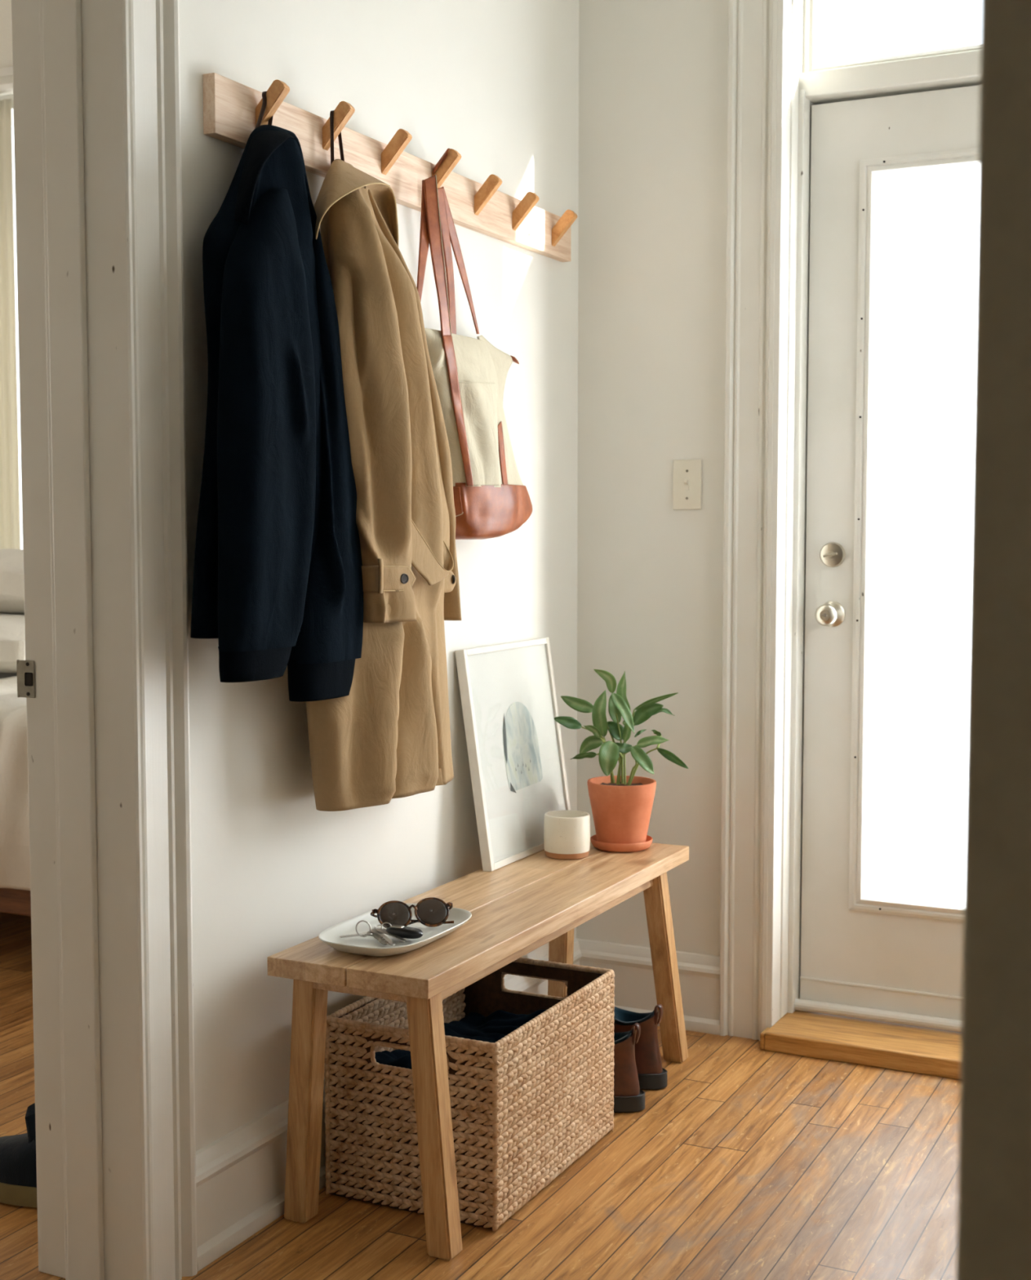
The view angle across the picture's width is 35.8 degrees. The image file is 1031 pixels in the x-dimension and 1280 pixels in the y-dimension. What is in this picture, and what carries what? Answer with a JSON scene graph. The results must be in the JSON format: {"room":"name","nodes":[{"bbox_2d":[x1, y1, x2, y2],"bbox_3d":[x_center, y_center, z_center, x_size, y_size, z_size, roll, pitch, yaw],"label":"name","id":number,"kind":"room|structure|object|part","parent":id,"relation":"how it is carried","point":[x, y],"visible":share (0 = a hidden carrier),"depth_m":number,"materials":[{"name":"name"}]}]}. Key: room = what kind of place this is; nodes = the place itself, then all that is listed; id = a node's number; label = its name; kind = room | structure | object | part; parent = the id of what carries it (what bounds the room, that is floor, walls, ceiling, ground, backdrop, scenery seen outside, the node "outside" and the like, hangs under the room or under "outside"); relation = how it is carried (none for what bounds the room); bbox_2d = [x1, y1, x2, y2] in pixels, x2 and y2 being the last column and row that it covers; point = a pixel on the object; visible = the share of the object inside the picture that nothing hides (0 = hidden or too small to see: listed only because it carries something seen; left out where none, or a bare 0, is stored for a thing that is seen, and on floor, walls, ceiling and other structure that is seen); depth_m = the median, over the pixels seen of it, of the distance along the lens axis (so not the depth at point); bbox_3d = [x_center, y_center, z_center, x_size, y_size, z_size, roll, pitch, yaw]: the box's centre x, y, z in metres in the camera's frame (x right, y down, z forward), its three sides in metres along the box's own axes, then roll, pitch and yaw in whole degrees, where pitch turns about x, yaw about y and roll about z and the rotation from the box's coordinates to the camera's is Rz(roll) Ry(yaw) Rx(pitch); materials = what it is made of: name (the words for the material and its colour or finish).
{"room":"entryway","nodes":[
{"label":"entryway","id":0,"kind":"room"},
{"bbox_2d":[0,91,13,97],"bbox_3d":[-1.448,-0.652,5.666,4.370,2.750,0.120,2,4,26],"label":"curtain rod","id":1,"kind":"structure","parent":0,"point":[11,92],"depth_m":5.71,"materials":[{"name":"paint"}]},
{"bbox_2d":[0,66,13,113],"bbox_3d":[-1.844,-1.020,5.782,0.617,2.228,0.130,2,4,26],"label":"window","id":2,"kind":"structure","parent":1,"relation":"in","point":[6,73],"depth_m":5.65,"materials":[{"name":"paint"}]},
{"bbox_3d":[-1.879,-0.987,5.849,0.297,1.953,0.045,2,4,26],"label":"sash","id":3,"kind":"part","parent":2,"relation":"part of","materials":[{"name":"paint"}]},
{"bbox_2d":[0,98,21,549],"bbox_3d":[-1.938,-0.982,5.834,0.305,1.921,0.016,2,4,26],"label":"curtain","id":4,"kind":"object","parent":1,"relation":"attached to","point":[10,511],"visible":0.71,"depth_m":5.78,"materials":[{"name":"beige"}]},
{"bbox_2d":[0,0,13,125],"bbox_3d":[-0.936,-1.796,1.739,8.700,0.080,7.500,2,4,26],"label":"wall","id":5,"kind":"structure","parent":0,"point":[6,26],"depth_m":5.29,"materials":[{"name":"paint"}]},
{"bbox_2d":[178,0,578,1151],"bbox_3d":[-1.188,-0.334,1.116,0.150,2.750,5.980,2,4,26],"label":"wall","id":6,"kind":"structure","parent":0,"point":[495,83],"depth_m":2.85,"materials":[{"name":"paint"}]},
{"bbox_2d":[11,0,132,1279],"bbox_3d":[-0.638,-0.111,2.307,0.210,2.140,0.050,2,4,26],"label":"door frame","id":7,"kind":"structure","parent":6,"relation":"in","point":[69,677],"depth_m":2.29,"materials":[{"name":"paint"}]},
{"bbox_3d":[-0.722,0.057,2.344,0.038,0.056,0.008,3,5,36],"label":"strike plate","id":8,"kind":"part","parent":7,"relation":"part of","materials":[{"name":"metal"}]},
{"bbox_2d":[110,0,197,1279],"bbox_3d":[-0.517,-0.140,2.283,0.030,2.200,0.114,2,4,26],"label":"trim","id":9,"kind":"structure","parent":6,"relation":"attached to","point":[145,33],"depth_m":2.29,"materials":[{"name":"paint"}]},
{"bbox_2d":[195,938,581,1271],"bbox_3d":[-0.169,0.824,3.055,0.028,0.170,1.451,2,4,26],"label":"baseboard","id":10,"kind":"structure","parent":6,"relation":"attached to","point":[241,1174],"depth_m":2.53,"materials":[{"name":"paint"}]},
{"bbox_2d":[202,72,577,262],"bbox_3d":[-0.147,-0.847,2.928,0.076,0.110,1.279,2,4,26],"label":"peg rail","id":11,"kind":"object","parent":6,"relation":"attached to","point":[232,108],"visible":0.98,"depth_m":2.78,"materials":[{"name":"brown wood"}]},
{"bbox_2d":[190,91,363,702],"bbox_3d":[-0.350,-0.372,2.444,0.151,0.937,0.410,2,4,24],"label":"jacket","id":12,"kind":"object","parent":11,"relation":"hanging from","point":[277,574],"visible":1,"depth_m":2.33,"materials":[{"name":"blue fabric"}]},
{"bbox_2d":[306,110,461,811],"bbox_3d":[-0.217,-0.302,2.701,0.174,1.139,0.486,1,4,14],"label":"coat","id":13,"kind":"object","parent":11,"relation":"hanging from","point":[386,740],"visible":0.89,"depth_m":2.60,"materials":[{"name":"fabric"}]},
{"bbox_2d":[417,148,532,539],"bbox_3d":[-0.072,-0.552,3.034,0.114,0.719,0.496,2,4,26],"label":"tote bag","id":14,"kind":"object","parent":11,"relation":"hanging from","point":[491,500],"visible":0.84,"depth_m":2.97,"materials":[{"name":"fabric"}]},
{"bbox_3d":[-0.164,-0.684,2.841,0.017,0.280,0.087,1,4,9],"label":"handle","id":15,"kind":"part","parent":14,"relation":"part of","materials":[{"name":"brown leather"}]},
{"bbox_3d":[-0.136,-0.694,2.876,0.067,0.287,0.018,-4,5,-43],"label":"handle","id":16,"kind":"part","parent":14,"relation":"part of","materials":[{"name":"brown leather"}]},
{"bbox_3d":[-0.134,-0.883,2.946,0.032,0.048,0.026,2,4,26],"label":"handle","id":17,"kind":"part","parent":14,"relation":"part of","materials":[{"name":"brown leather"}]},
{"bbox_3d":[-0.129,-0.700,2.953,0.007,0.265,0.068,2,4,26],"label":"handle","id":18,"kind":"part","parent":14,"relation":"part of","materials":[{"name":"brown leather"}]},
{"bbox_3d":[-0.107,-0.718,3.031,0.009,0.253,0.170,2,4,23],"label":"handle","id":19,"kind":"part","parent":14,"relation":"part of","materials":[{"name":"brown leather"}]},
{"bbox_3d":[-0.002,-0.573,3.258,0.015,0.015,0.030,2,4,26],"label":"zip pull","id":20,"kind":"part","parent":14,"relation":"part of","materials":[{"name":"brown leather"}]},
{"bbox_2d":[0,911,959,1279],"bbox_3d":[-1.047,1.033,1.712,8.700,0.060,7.000,2,4,26],"label":"floor","id":21,"kind":"structure","parent":0,"point":[751,1162],"depth_m":2.67,"materials":[{"name":"brown wood"}]},
{"bbox_2d":[0,672,31,915],"bbox_3d":[-1.531,0.432,4.808,2.494,0.708,1.463,2,4,26],"label":"bed","id":22,"kind":"object","parent":21,"relation":"on","point":[15,860],"visible":0.09,"depth_m":3.87,"materials":[{"name":"white fabric"}]},
{"bbox_2d":[0,612,25,672],"bbox_3d":[-1.625,0.004,4.860,0.840,0.178,0.520,2,4,26],"label":"pillow","id":23,"kind":"object","parent":22,"relation":"on","point":[12,633],"visible":0.15,"depth_m":4.53,"materials":[{"name":"white fabric"}]},
{"bbox_2d":[0,548,24,613],"bbox_3d":[-1.568,-0.188,5.076,0.800,0.206,0.560,2,4,26],"label":"pillow","id":24,"kind":"object","parent":23,"relation":"on","point":[11,560],"visible":0.13,"depth_m":4.76,"materials":[{"name":"white fabric"}]},
{"bbox_3d":[-1.510,0.561,4.859,2.450,0.121,1.370,2,4,26],"label":"frame","id":25,"kind":"part","parent":22,"relation":"part of","materials":[{"name":"brown wood"}]},
{"bbox_2d":[0,1102,37,1208],"bbox_3d":[-0.799,0.856,2.674,0.291,0.157,0.110,2,4,26],"label":"shoe","id":26,"kind":"object","parent":21,"relation":"on","point":[18,1164],"visible":0.27,"depth_m":2.64,"materials":[{"name":"fabric"}]},
{"bbox_2d":[324,957,614,1231],"bbox_3d":[-0.068,0.771,2.814,0.332,0.306,0.489,2,4,26],"label":"basket","id":27,"kind":"object","parent":21,"relation":"on","point":[527,1104],"visible":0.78,"depth_m":2.65,"materials":[{"name":"wicker"}]},
{"bbox_2d":[374,1008,546,1069],"bbox_3d":[-0.067,0.796,2.815,0.283,0.219,0.444,2,4,26],"label":"folded cloth","id":28,"kind":"object","parent":27,"relation":"on","point":[492,1028],"visible":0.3,"depth_m":2.93,"materials":[{"name":"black fabric"}]},
{"bbox_2d":[266,836,688,1260],"bbox_3d":[-0.013,0.691,2.953,0.316,0.450,1.120,2,4,26],"label":"bench","id":29,"kind":"object","parent":21,"relation":"on","point":[521,906],"visible":0.81,"depth_m":2.56,"materials":[{"name":"brown wood"}]},
{"bbox_3d":[-0.337,0.733,2.565,0.082,0.419,0.065,2,4,26],"label":"leg","id":30,"kind":"part","parent":29,"relation":"part of","materials":[{"name":"brown wood"}]},
{"bbox_3d":[-0.236,0.539,2.485,0.215,0.022,0.034,2,4,26],"label":"cross rail","id":31,"kind":"part","parent":29,"relation":"part of","materials":[{"name":"brown wood"}]},
{"bbox_2d":[318,903,471,955],"bbox_3d":[-0.193,0.477,2.610,0.182,0.024,0.290,2,4,26],"label":"tray","id":32,"kind":"object","parent":29,"relation":"on","point":[369,945],"visible":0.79,"depth_m":2.59,"materials":[{"name":"ceramic"}]},
{"bbox_2d":[339,920,422,946],"bbox_3d":[-0.216,0.469,2.577,0.125,0.028,0.068,2,4,26],"label":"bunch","id":33,"kind":"object","parent":32,"relation":"in","point":[397,931],"visible":1,"depth_m":2.57,"materials":[{"name":"metal"}]},
{"bbox_3d":[-0.192,0.465,2.585,0.020,0.002,0.012,1,4,20],"label":"fob trim","id":34,"kind":"part","parent":33,"relation":"part of","materials":[{"name":"metal"}]},
{"bbox_2d":[369,897,453,928],"bbox_3d":[-0.170,0.455,2.650,0.141,0.046,0.039,-1,4,-14],"label":"sunglasses","id":35,"kind":"object","parent":32,"relation":"in","point":[432,912],"visible":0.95,"depth_m":2.65,"materials":[{"name":"brown plastic"}]},
{"bbox_3d":[-0.125,0.741,2.455,0.072,0.419,0.055,2,4,26],"label":"leg","id":36,"kind":"part","parent":29,"relation":"part of","materials":[{"name":"brown wood"}]},
{"bbox_2d":[454,637,570,871],"bbox_3d":[0.004,0.225,3.297,0.081,0.436,0.392,2,4,26],"label":"picture","id":37,"kind":"object","parent":29,"relation":"on","point":[508,691],"visible":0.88,"depth_m":3.26,"materials":[{"name":"white paper"}]},
{"bbox_2d":[502,702,542,791],"bbox_3d":[0.012,0.216,3.304,0.026,0.177,0.162,2,4,26],"label":"print","id":38,"kind":"object","parent":37,"relation":"attached to","point":[522,748],"depth_m":3.31},
{"bbox_3d":[-0.011,0.513,2.940,0.223,0.034,0.950,2,4,26],"label":"rail","id":39,"kind":"part","parent":29,"relation":"part of","materials":[{"name":"brown wood"}]},
{"bbox_3d":[0.099,0.672,3.441,0.055,0.419,0.128,0,4,-6],"label":"leg","id":40,"kind":"part","parent":29,"relation":"part of","materials":[{"name":"brown wood"}]},
{"bbox_2d":[543,809,590,859],"bbox_3d":[0.106,0.399,3.269,0.095,0.086,0.095,2,4,26],"label":"cup","id":41,"kind":"object","parent":29,"relation":"on","point":[566,833],"visible":1,"depth_m":3.23,"materials":[{"name":"ceramic"}]},
{"bbox_2d":[590,834,653,852],"bbox_3d":[0.223,0.426,3.355,0.131,0.020,0.131,2,4,26],"label":"saucer","id":42,"kind":"object","parent":29,"relation":"on","point":[613,847],"visible":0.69,"depth_m":3.30,"materials":[{"name":"ceramic"}]},
{"bbox_2d":[554,669,688,844],"bbox_3d":[0.232,0.245,3.324,0.260,0.371,0.170,2,4,26],"label":"potted plant","id":43,"kind":"object","parent":42,"relation":"on","point":[621,806],"visible":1,"depth_m":3.31,"materials":[{"name":"green plant"}]},
{"bbox_3d":[0.223,0.362,3.350,0.145,0.134,0.145,2,4,26],"label":"pot","id":44,"kind":"part","parent":43,"relation":"part of","materials":[{"name":"ceramic"}]},
{"bbox_3d":[0.313,0.679,3.335,0.122,0.419,0.054,-3,5,-38],"label":"leg","id":45,"kind":"part","parent":29,"relation":"part of","materials":[{"name":"brown wood"}]},
{"bbox_2d":[613,1022,644,1112],"bbox_3d":[0.112,0.820,3.122,0.292,0.169,0.105,2,4,26],"label":"boot","id":46,"kind":"object","parent":21,"relation":"on","point":[628,1097],"visible":0.34,"depth_m":3.06,"materials":[{"name":"brown leather"}]},
{"bbox_2d":[613,1003,667,1089],"bbox_3d":[0.173,0.810,3.260,0.293,0.169,0.105,2,4,26],"label":"boot","id":47,"kind":"object","parent":21,"relation":"on","point":[651,1073],"visible":0.38,"depth_m":3.19,"materials":[{"name":"brown leather"}]},
{"bbox_2d":[760,1009,960,1079],"bbox_3d":[0.964,0.868,3.355,0.854,0.040,0.255,2,4,26],"label":"step","id":48,"kind":"structure","parent":21,"relation":"on","point":[891,1046],"depth_m":3.38,"materials":[{"name":"brown wood"}]},
{"bbox_2d":[576,0,728,955],"bbox_3d":[1.512,-0.468,3.031,2.980,2.750,0.160,2,4,26],"label":"wall","id":49,"kind":"structure","parent":0,"point":[653,74],"depth_m":3.54,"materials":[{"name":"paint"}]},
{"bbox_2d":[577,938,719,1035],"bbox_3d":[0.297,0.784,3.618,0.360,0.170,0.028,2,4,26],"label":"baseboard","id":50,"kind":"structure","parent":49,"relation":"attached to","point":[634,990],"depth_m":3.61,"materials":[{"name":"paint"}]},
{"bbox_2d":[672,459,702,510],"bbox_3d":[0.376,-0.342,3.507,0.067,0.110,0.016,2,4,26],"label":"light switch","id":51,"kind":"object","parent":49,"relation":"attached to","point":[686,473],"visible":1,"depth_m":3.51,"materials":[{"name":"plastic"}]},
{"bbox_2d":[719,0,777,1039],"bbox_3d":[0.504,-0.495,3.424,0.109,2.749,0.030,2,4,26],"label":"trim","id":52,"kind":"structure","parent":49,"relation":"attached to","point":[748,23],"depth_m":3.43,"materials":[{"name":"paint"}]},
{"bbox_2d":[759,0,980,1040],"bbox_3d":[0.988,-0.411,3.301,0.904,2.600,0.230,2,4,26],"label":"trim","id":53,"kind":"structure","parent":49,"relation":"attached to","point":[797,91],"depth_m":3.44,"materials":[{"name":"paint"}]},
{"bbox_2d":[794,84,979,1032],"bbox_3d":[1.001,-0.152,3.338,0.828,1.995,0.113,2,4,26],"label":"door","id":54,"kind":"structure","parent":49,"relation":"in","point":[894,179],"depth_m":3.45,"materials":[{"name":"paint"}]},
{"bbox_3d":[0.684,-0.055,3.482,0.057,0.057,0.063,2,4,26],"label":"knob","id":55,"kind":"part","parent":54,"relation":"part of","materials":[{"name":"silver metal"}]},
{"bbox_3d":[1.008,0.798,3.411,0.820,0.056,0.008,2,4,26],"label":"rail","id":56,"kind":"part","parent":54,"relation":"part of","materials":[{"name":"paint"}]},
{"bbox_3d":[1.003,-0.206,3.346,0.590,1.631,0.026,2,4,26],"label":"glass moulding","id":57,"kind":"part","parent":54,"relation":"part of","materials":[{"name":"paint"}]},
{"bbox_3d":[1.011,-0.208,3.362,0.538,1.579,0.006,2,4,26],"label":"glass","id":58,"kind":"part","parent":54,"relation":"part of","materials":[{"name":"white glass"}]},
{"bbox_2d":[803,0,980,72],"bbox_3d":[1.016,-1.392,3.290,0.845,0.362,0.064,2,4,26],"label":"window","id":59,"kind":"structure","parent":49,"relation":"in","point":[815,11],"depth_m":3.45,"materials":[{"name":"paint"}]},
{"bbox_2d":[955,0,1030,1279],"bbox_3d":[0.823,-0.297,0.599,1.245,2.750,0.120,2,4,26],"label":"wall","id":60,"kind":"structure","parent":0,"point":[993,1228],"depth_m":0.84,"materials":[{"name":"paint"}]}
]}

